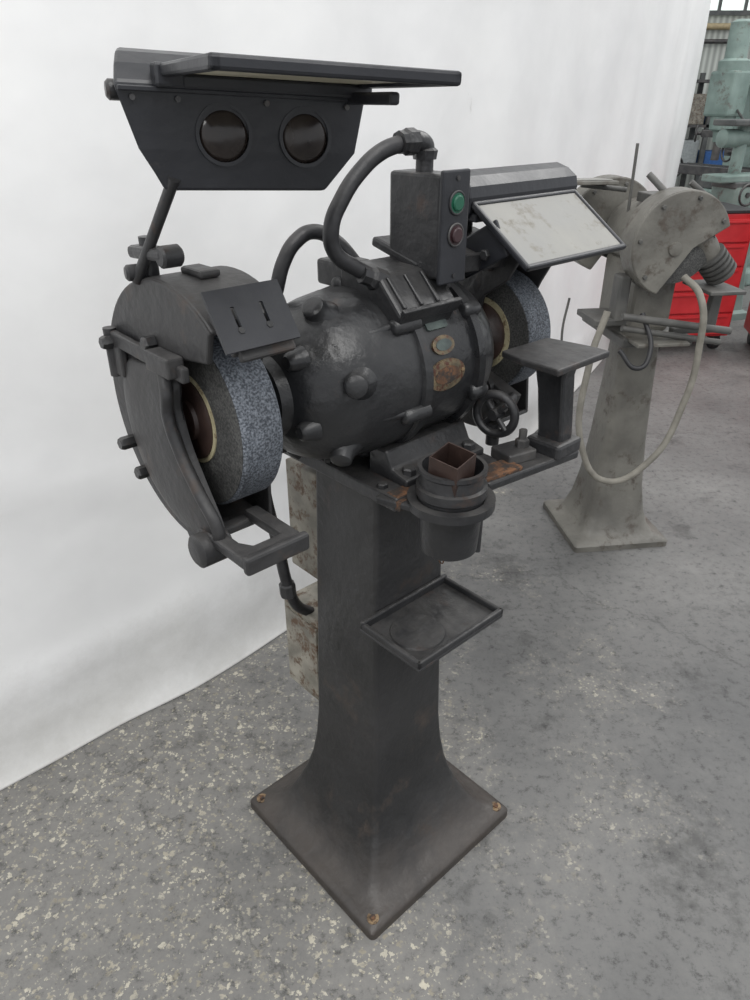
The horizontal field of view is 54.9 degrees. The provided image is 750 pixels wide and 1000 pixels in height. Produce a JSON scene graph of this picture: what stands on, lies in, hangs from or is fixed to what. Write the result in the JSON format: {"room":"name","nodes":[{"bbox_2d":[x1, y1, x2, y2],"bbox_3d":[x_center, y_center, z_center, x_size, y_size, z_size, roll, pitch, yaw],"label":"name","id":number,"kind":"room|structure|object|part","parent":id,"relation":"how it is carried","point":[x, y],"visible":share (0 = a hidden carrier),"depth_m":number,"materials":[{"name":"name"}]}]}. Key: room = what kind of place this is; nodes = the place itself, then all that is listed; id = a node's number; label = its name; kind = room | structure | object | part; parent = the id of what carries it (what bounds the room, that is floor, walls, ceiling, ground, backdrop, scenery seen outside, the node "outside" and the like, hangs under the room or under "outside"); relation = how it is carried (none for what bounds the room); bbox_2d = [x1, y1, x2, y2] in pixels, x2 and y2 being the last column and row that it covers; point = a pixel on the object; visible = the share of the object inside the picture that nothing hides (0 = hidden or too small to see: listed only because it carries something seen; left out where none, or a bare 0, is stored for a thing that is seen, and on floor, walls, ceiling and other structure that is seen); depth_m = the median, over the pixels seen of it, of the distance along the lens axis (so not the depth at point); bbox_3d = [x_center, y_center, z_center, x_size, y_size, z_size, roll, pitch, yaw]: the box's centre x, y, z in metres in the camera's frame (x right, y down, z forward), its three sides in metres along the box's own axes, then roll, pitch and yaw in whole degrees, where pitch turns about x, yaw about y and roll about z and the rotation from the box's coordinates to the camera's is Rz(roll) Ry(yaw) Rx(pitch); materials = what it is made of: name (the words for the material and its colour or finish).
{"room":"machine workshop","nodes":[
{"label":"machine workshop","id":0,"kind":"room"},
{"bbox_2d":[0,285,749,999],"bbox_3d":[3.000,-1.354,5.538,22.000,0.001,21.000,0,29,0],"label":"floor","id":1,"kind":"structure","parent":0,"point":[606,708],"depth_m":1.75,"materials":[{"name":"concrete"}]},
{"bbox_2d":[0,0,710,790],"bbox_3d":[0.272,-2.127,2.390,0.679,4.400,8.800,20,35,31],"label":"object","id":2,"kind":"object","parent":1,"relation":"on","point":[108,617],"visible":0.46,"depth_m":1.79,"materials":[{"name":"white fabric"}]},
{"bbox_2d":[99,47,625,939],"bbox_3d":[0.049,0.093,1.330,0.911,1.549,0.592,-24,37,-36],"label":"grinder","id":3,"kind":"object","parent":1,"relation":"on","point":[370,380],"visible":1,"depth_m":1.10,"materials":[{"name":"black metal"}]},
{"bbox_3d":[-0.298,-0.284,0.901,0.027,0.020,0.020,-15,33,-26],"label":"shield rod","id":4,"kind":"part","parent":3,"relation":"part of","materials":[{"name":"black metal"}]},
{"bbox_3d":[-0.282,-0.298,0.905,0.020,0.063,0.020,-24,37,-36],"label":"rod clamp post","id":5,"kind":"part","parent":3,"relation":"part of","materials":[{"name":"black metal"}]},
{"bbox_3d":[-0.259,-0.314,0.848,0.110,0.132,0.014,21,35,33],"label":"shield rod","id":6,"kind":"part","parent":3,"relation":"part of","materials":[{"name":"black metal"}]},
{"bbox_3d":[-0.286,-0.071,0.994,0.022,0.242,0.230,-24,37,-36],"label":"guard door","id":7,"kind":"part","parent":3,"relation":"part of","materials":[{"name":"black metal"}]},
{"bbox_3d":[-0.170,-0.389,0.648,0.012,0.012,0.221,-10,31,-23],"label":"frame","id":8,"kind":"part","parent":3,"relation":"part of","materials":[{"name":"black metal"}]},
{"bbox_2d":[104,78,349,109],"bbox_3d":[-0.146,-0.436,0.778,0.270,0.030,0.125,0,29,0],"label":"rail","id":9,"kind":"object","parent":3,"relation":"attached to","point":[133,93],"depth_m":0.76,"materials":[{"name":"metal"}]},
{"bbox_2d":[113,47,362,190],"bbox_3d":[-0.157,-0.434,0.831,0.276,0.144,0.096,-13,31,-22],"label":"lamp","id":10,"kind":"object","parent":3,"relation":"attached to","point":[198,131],"depth_m":0.79,"materials":[{"name":"black metal"}]},
{"bbox_3d":[-0.138,-0.207,0.812,0.100,0.062,0.044,-24,37,-36],"label":"spark arrester plate","id":11,"kind":"part","parent":3,"relation":"part of","materials":[{"name":"black metal"}]},
{"bbox_2d":[257,793,265,802],"bbox_3d":[-0.272,0.719,1.740,0.025,0.004,0.025,-24,37,-36],"label":"bolt","id":12,"kind":"object","parent":3,"relation":"in","point":[261,797],"depth_m":1.74,"materials":[{"name":"gold metal"}]},
{"bbox_3d":[-0.072,-0.407,0.691,0.217,0.004,0.209,-10,31,-23],"label":"glass pane","id":13,"kind":"part","parent":3,"relation":"part of","materials":[{"name":"clear glass"}]},
{"bbox_3d":[-0.113,-0.194,1.006,0.028,0.037,0.038,-24,37,-36],"label":"bell knob","id":14,"kind":"part","parent":3,"relation":"part of","materials":[{"name":"black metal"}]},
{"bbox_3d":[-0.098,-0.100,1.040,0.028,0.037,0.038,-24,37,-36],"label":"bell knob","id":15,"kind":"part","parent":3,"relation":"part of","materials":[{"name":"black metal"}]},
{"bbox_3d":[-0.027,-0.361,0.608,0.229,0.012,0.012,-10,31,-23],"label":"frame","id":16,"kind":"part","parent":3,"relation":"part of","materials":[{"name":"black metal"}]},
{"bbox_3d":[-0.005,-0.434,0.781,0.012,0.012,0.120,-10,31,-23],"label":"frame arm","id":17,"kind":"part","parent":3,"relation":"part of"},
{"bbox_2d":[367,914,378,924],"bbox_3d":[-0.004,0.860,1.485,0.025,0.004,0.025,-24,37,-36],"label":"bolt","id":18,"kind":"object","parent":3,"relation":"in","point":[372,919],"depth_m":1.48,"materials":[{"name":"gold metal"}]},
{"bbox_3d":[0.011,-0.231,1.204,0.590,0.278,0.278,-24,37,-36],"label":"motor","id":19,"kind":"part","parent":3,"relation":"part of","materials":[{"name":"black metal"}]},
{"bbox_3d":[0.015,-0.082,1.288,0.233,0.025,0.305,-24,37,-36],"label":"mount plate","id":20,"kind":"part","parent":3,"relation":"part of","materials":[{"name":"black metal"}]},
{"bbox_3d":[0.051,0.000,1.133,0.090,0.012,0.050,14,32,24],"label":"cup holder arm","id":21,"kind":"part","parent":3,"relation":"part of","materials":[{"name":"black metal"}]},
{"bbox_3d":[0.027,-0.425,0.733,0.012,0.012,0.221,-10,31,-23],"label":"frame","id":22,"kind":"part","parent":3,"relation":"part of","materials":[{"name":"black metal"}]},
{"bbox_2d":[390,168,470,287],"bbox_3d":[0.074,-0.414,1.103,0.128,0.173,0.129,0,29,0],"label":"switch","id":23,"kind":"object","parent":3,"relation":"attached to","point":[430,208],"depth_m":1.07,"materials":[{"name":"metal"}]},
{"bbox_2d":[360,574,502,672],"bbox_3d":[0.104,0.244,1.314,0.259,0.093,0.255,0,29,0],"label":"tray","id":24,"kind":"object","parent":3,"relation":"on","point":[423,622],"depth_m":1.30,"materials":[{"name":"black metal"}]},
{"bbox_2d":[416,451,487,561],"bbox_3d":[0.118,0.012,1.133,0.111,0.149,0.111,-24,37,-36],"label":"cup","id":25,"kind":"object","parent":3,"relation":"on","point":[451,508],"depth_m":1.08,"materials":[{"name":"black metal"}]},
{"bbox_3d":[0.164,-0.462,1.283,0.016,0.105,0.016,-24,37,-36],"label":"shield rod","id":26,"kind":"part","parent":3,"relation":"part of","materials":[{"name":"black metal"}]},
{"bbox_3d":[0.173,-0.409,1.183,0.006,0.060,0.100,-24,7,-36],"label":"shield link plate","id":27,"kind":"part","parent":3,"relation":"part of","materials":[{"name":"black metal"}]},
{"bbox_3d":[0.210,-0.120,1.289,0.024,0.040,0.024,-24,37,-36],"label":"rest post","id":28,"kind":"part","parent":3,"relation":"part of","materials":[{"name":"black metal"}]},
{"bbox_2d":[492,802,500,810],"bbox_3d":[0.287,0.731,1.720,0.025,0.004,0.025,-24,37,-36],"label":"bolt","id":29,"kind":"object","parent":3,"relation":"in","point":[496,806],"depth_m":1.72,"materials":[{"name":"gold metal"}]},
{"bbox_3d":[0.196,-0.414,1.134,0.009,0.010,0.150,-24,72,-36],"label":"frame","id":30,"kind":"part","parent":3,"relation":"part of","materials":[{"name":"metal"}]},
{"bbox_3d":[0.225,-0.211,1.355,0.030,0.030,0.100,-24,57,-36],"label":"guard arm","id":31,"kind":"part","parent":3,"relation":"part of"},
{"bbox_2d":[468,162,576,216],"bbox_3d":[0.227,-0.541,1.262,0.300,0.079,0.100,-24,37,-36],"label":"lamp","id":32,"kind":"object","parent":3,"relation":"on","point":[517,185],"depth_m":1.22,"materials":[{"name":"grey metal"}]},
{"bbox_3d":[0.260,-0.516,1.234,0.287,0.010,0.009,-24,72,-36],"label":"frame","id":33,"kind":"part","parent":3,"relation":"part of","materials":[{"name":"black metal"}]},
{"bbox_3d":[0.299,-0.460,1.216,0.278,0.004,0.141,-24,72,-36],"label":"glass pane","id":34,"kind":"part","parent":3,"relation":"part of","materials":[{"name":"clear glass"}]},
{"bbox_3d":[0.338,-0.404,1.198,0.287,0.010,0.009,-24,72,-36],"label":"frame","id":35,"kind":"part","parent":3,"relation":"part of","materials":[{"name":"metal"}]},
{"bbox_3d":[0.401,-0.505,1.298,0.009,0.010,0.150,-24,72,-36],"label":"frame","id":36,"kind":"part","parent":3,"relation":"part of","materials":[{"name":"black metal"}]},
{"bbox_2d":[543,143,746,552],"bbox_3d":[0.857,-0.502,2.578,0.562,1.380,0.604,-4,29,-7],"label":"grinder","id":37,"kind":"object","parent":1,"relation":"on","point":[668,234],"visible":0.87,"depth_m":2.41,"materials":[{"name":"beige paint"}]},
{"bbox_3d":[0.637,-0.564,2.431,0.023,0.231,0.008,0,29,0],"label":"thin chain","id":38,"kind":"part","parent":37,"relation":"part of","materials":[{"name":"grey paint"}]},
{"bbox_3d":[0.669,-1.046,2.357,0.170,0.004,0.130,-4,26,-7],"label":"shield glass","id":39,"kind":"part","parent":37,"relation":"part of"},
{"bbox_3d":[0.669,-1.039,2.361,0.200,0.012,0.160,-4,26,-7],"label":"shield glass frame","id":40,"kind":"part","parent":37,"relation":"part of","materials":[{"name":"beige paint"}]},
{"bbox_3d":[0.757,-1.034,2.388,0.153,0.031,0.016,0,29,0],"label":"shield arm","id":41,"kind":"part","parent":37,"relation":"part of","materials":[{"name":"grey paint"}]},
{"bbox_3d":[0.908,-0.897,2.424,0.200,0.200,0.310,-4,29,-7],"label":"motor","id":42,"kind":"part","parent":37,"relation":"part of","materials":[{"name":"beige paint"}]},
{"bbox_3d":[0.917,-0.607,2.551,0.250,0.030,0.350,-4,29,-7],"label":"bed plate","id":43,"kind":"part","parent":37,"relation":"part of","materials":[{"name":"grey paint"}]},
{"bbox_3d":[0.872,-0.964,2.214,0.090,0.076,0.020,24,37,36],"label":"lamp arm","id":44,"kind":"part","parent":37,"relation":"part of","materials":[{"name":"grey paint"}]},
{"bbox_3d":[0.965,-0.536,2.350,0.353,0.080,0.020,-4,29,-7],"label":"rest rail","id":45,"kind":"part","parent":37,"relation":"part of","materials":[{"name":"grey metal"}]},
{"bbox_3d":[0.971,-0.566,2.322,0.384,0.084,0.024,-4,29,-7],"label":"rest rail","id":46,"kind":"part","parent":37,"relation":"part of","materials":[{"name":"grey metal"}]},
{"bbox_3d":[1.057,-0.625,2.377,0.150,0.150,0.030,-4,29,-7],"label":"rest arm","id":47,"kind":"part","parent":37,"relation":"part of","materials":[{"name":"grey paint"}]},
{"bbox_3d":[1.009,-0.945,2.222,0.093,0.074,0.018,3,29,6],"label":"lever rod","id":48,"kind":"part","parent":37,"relation":"part of","materials":[{"name":"grey paint"}]},
{"bbox_3d":[1.086,-0.753,2.305,0.128,0.128,0.100,-4,29,-7],"label":"ribbed spout","id":49,"kind":"part","parent":37,"relation":"part of","materials":[{"name":"grey paint"}]},
{"bbox_2d":[679,73,723,188],"bbox_3d":[6.200,-6.224,12.368,4.000,1.900,0.670,0,29,0],"label":"storage rack","id":50,"kind":"object","parent":1,"relation":"on","point":[690,152],"visible":0.2,"depth_m":12.20,"materials":[{"name":"metal"}]},
{"bbox_3d":[5.535,-6.370,12.630,0.070,1.900,0.070,0,29,0],"label":"post","id":51,"kind":"part","parent":50,"relation":"part of","materials":[{"name":"black metal"}]},
{"bbox_2d":[687,124,708,126],"bbox_3d":[6.200,-6.373,12.286,4.000,0.040,0.670,0,29,0],"label":"shelf","id":52,"kind":"object","parent":50,"relation":"attached to","point":[689,125],"depth_m":12.00,"materials":[{"name":"metal"}]},
{"bbox_3d":[5.535,-6.079,12.106,0.070,1.900,0.070,0,29,0],"label":"post","id":53,"kind":"part","parent":50,"relation":"part of","materials":[{"name":"grey metal"}]},
{"bbox_2d":[696,79,709,82],"bbox_3d":[6.200,-6.941,11.971,4.000,0.040,0.670,0,29,0],"label":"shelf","id":54,"kind":"object","parent":50,"relation":"attached to","point":[698,80],"depth_m":11.68,"materials":[{"name":"metal"}]},
{"bbox_2d":[694,125,712,141],"bbox_3d":[5.276,-5.224,10.061,1.496,2.387,1.243,10,31,17],"label":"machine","id":55,"kind":"object","parent":1,"relation":"on","point":[705,132],"visible":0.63,"depth_m":10.04,"materials":[{"name":"metal"}]},
{"bbox_2d":[658,201,749,349],"bbox_3d":[2.093,-1.504,4.881,0.560,0.900,0.485,-4,29,-7],"label":"base cabinet","id":56,"kind":"object","parent":1,"relation":"on","point":[735,238],"visible":0.31,"depth_m":4.68,"materials":[{"name":"metal"}]},
{"bbox_3d":[2.126,-1.338,4.707,0.450,0.014,0.014,-4,29,-7],"label":"handle","id":57,"kind":"part","parent":56,"relation":"part of","materials":[{"name":"red paint"}]},
{"bbox_3d":[2.126,-1.208,4.779,0.450,0.014,0.014,-4,29,-7],"label":"handle","id":58,"kind":"part","parent":56,"relation":"part of","materials":[{"name":"red paint"}]},
{"bbox_3d":[2.124,-1.169,4.816,0.510,0.136,0.018,-4,29,-7],"label":"drawer","id":59,"kind":"part","parent":56,"relation":"part of","materials":[{"name":"red paint"}]},
{"bbox_3d":[2.124,-1.298,4.745,0.510,0.136,0.018,-4,29,-7],"label":"drawer","id":60,"kind":"part","parent":56,"relation":"part of","materials":[{"name":"red paint"}]},
{"bbox_3d":[2.124,-1.428,4.673,0.510,0.136,0.018,-4,29,-7],"label":"drawer","id":61,"kind":"part","parent":56,"relation":"part of","materials":[{"name":"red paint"}]},
{"bbox_3d":[2.124,-1.687,4.529,0.510,0.136,0.018,-4,29,-7],"label":"drawer","id":62,"kind":"part","parent":56,"relation":"part of","materials":[{"name":"red paint"}]},
{"bbox_3d":[2.126,-1.597,4.563,0.450,0.014,0.014,-4,29,-7],"label":"handle","id":63,"kind":"part","parent":56,"relation":"part of","materials":[{"name":"red paint"}]},
{"bbox_3d":[2.124,-1.557,4.601,0.510,0.136,0.018,-4,29,-7],"label":"drawer","id":64,"kind":"part","parent":56,"relation":"part of","materials":[{"name":"red paint"}]},
{"bbox_3d":[2.126,-1.726,4.492,0.450,0.014,0.014,-4,29,-7],"label":"handle","id":65,"kind":"part","parent":56,"relation":"part of","materials":[{"name":"red paint"}]},
{"bbox_2d":[677,19,749,285],"bbox_3d":[3.296,-3.017,6.412,1.074,2.062,1.292,-14,32,-24],"label":"machine","id":66,"kind":"object","parent":1,"relation":"on","point":[728,94],"visible":0.52,"depth_m":5.93,"materials":[{"name":"metal"}]},
{"bbox_3d":[2.985,-3.136,5.893,0.019,0.094,0.195,1,29,2],"label":"quill lever","id":67,"kind":"part","parent":66,"relation":"part of","materials":[{"name":"metal"}]},
{"bbox_2d":[701,119,749,320],"bbox_3d":[2.660,-2.078,5.422,0.520,1.380,0.400,-10,31,-17],"label":"machine","id":68,"kind":"object","parent":1,"relation":"on","point":[732,187],"visible":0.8,"depth_m":5.19,"materials":[{"name":"metal"}]},
{"bbox_3d":[2.639,-2.526,5.239,0.090,0.340,0.090,-10,31,-17],"label":"spindle post","id":69,"kind":"part","parent":68,"relation":"part of","materials":[{"name":"green metal"}]},
{"bbox_2d":[720,117,740,165],"bbox_3d":[4.517,-4.114,8.281,1.360,2.170,1.130,-7,30,-13],"label":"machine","id":70,"kind":"object","parent":1,"relation":"on","point":[728,151],"visible":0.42,"depth_m":8.12,"materials":[{"name":"metal"}]},
{"bbox_2d":[744,303,749,343],"bbox_3d":[2.862,-1.500,4.588,0.660,1.176,0.485,6,30,10],"label":"base cabinet","id":71,"kind":"object","parent":1,"relation":"on","point":[747,320],"visible":1,"depth_m":5.00,"materials":[{"name":"metal"}]},
{"bbox_2d":[675,15,749,187],"bbox_3d":[5.000,-9.116,12.326,22.000,7.000,0.200,0,29,0],"label":"wall","id":72,"kind":"structure","parent":0,"point":[711,53],"depth_m":12.87,"materials":[{"name":"grey metal"}]},
{"bbox_2d":[704,23,730,43],"bbox_3d":[4.500,-8.160,12.627,17.000,0.305,0.100,0,29,0],"label":"pipe","id":73,"kind":"object","parent":72,"relation":"attached to","point":[710,26],"visible":0.02,"depth_m":12.56,"materials":[{"name":"metal"}]},
{"bbox_2d":[717,0,722,9],"bbox_3d":[5.950,-8.946,12.226,0.050,1.200,0.040,0,29,0],"label":"mullion","id":74,"kind":"object","parent":72,"relation":"attached to","point":[720,1],"visible":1,"depth_m":12.44,"materials":[{"name":"grey metal"}]},
{"bbox_2d":[709,10,749,14],"bbox_3d":[6.400,-8.439,12.507,1.900,0.070,0.050,0,29,0],"label":"rail","id":75,"kind":"object","parent":72,"relation":"attached to","point":[712,12],"visible":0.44,"depth_m":12.48,"materials":[{"name":"grey metal"}]},
{"bbox_2d":[710,0,749,9],"bbox_3d":[6.400,-8.961,12.252,1.800,1.100,0.030,0,29,0],"label":"pane","id":76,"kind":"object","parent":72,"relation":"attached to","point":[726,4],"visible":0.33,"depth_m":12.47,"materials":[{"name":"glass"}]},
{"bbox_2d":[743,0,748,9],"bbox_3d":[6.400,-8.946,12.226,0.050,1.200,0.040,0,29,0],"label":"mullion","id":77,"kind":"object","parent":72,"relation":"attached to","point":[746,1],"visible":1,"depth_m":12.44,"materials":[{"name":"grey metal"}]}
]}

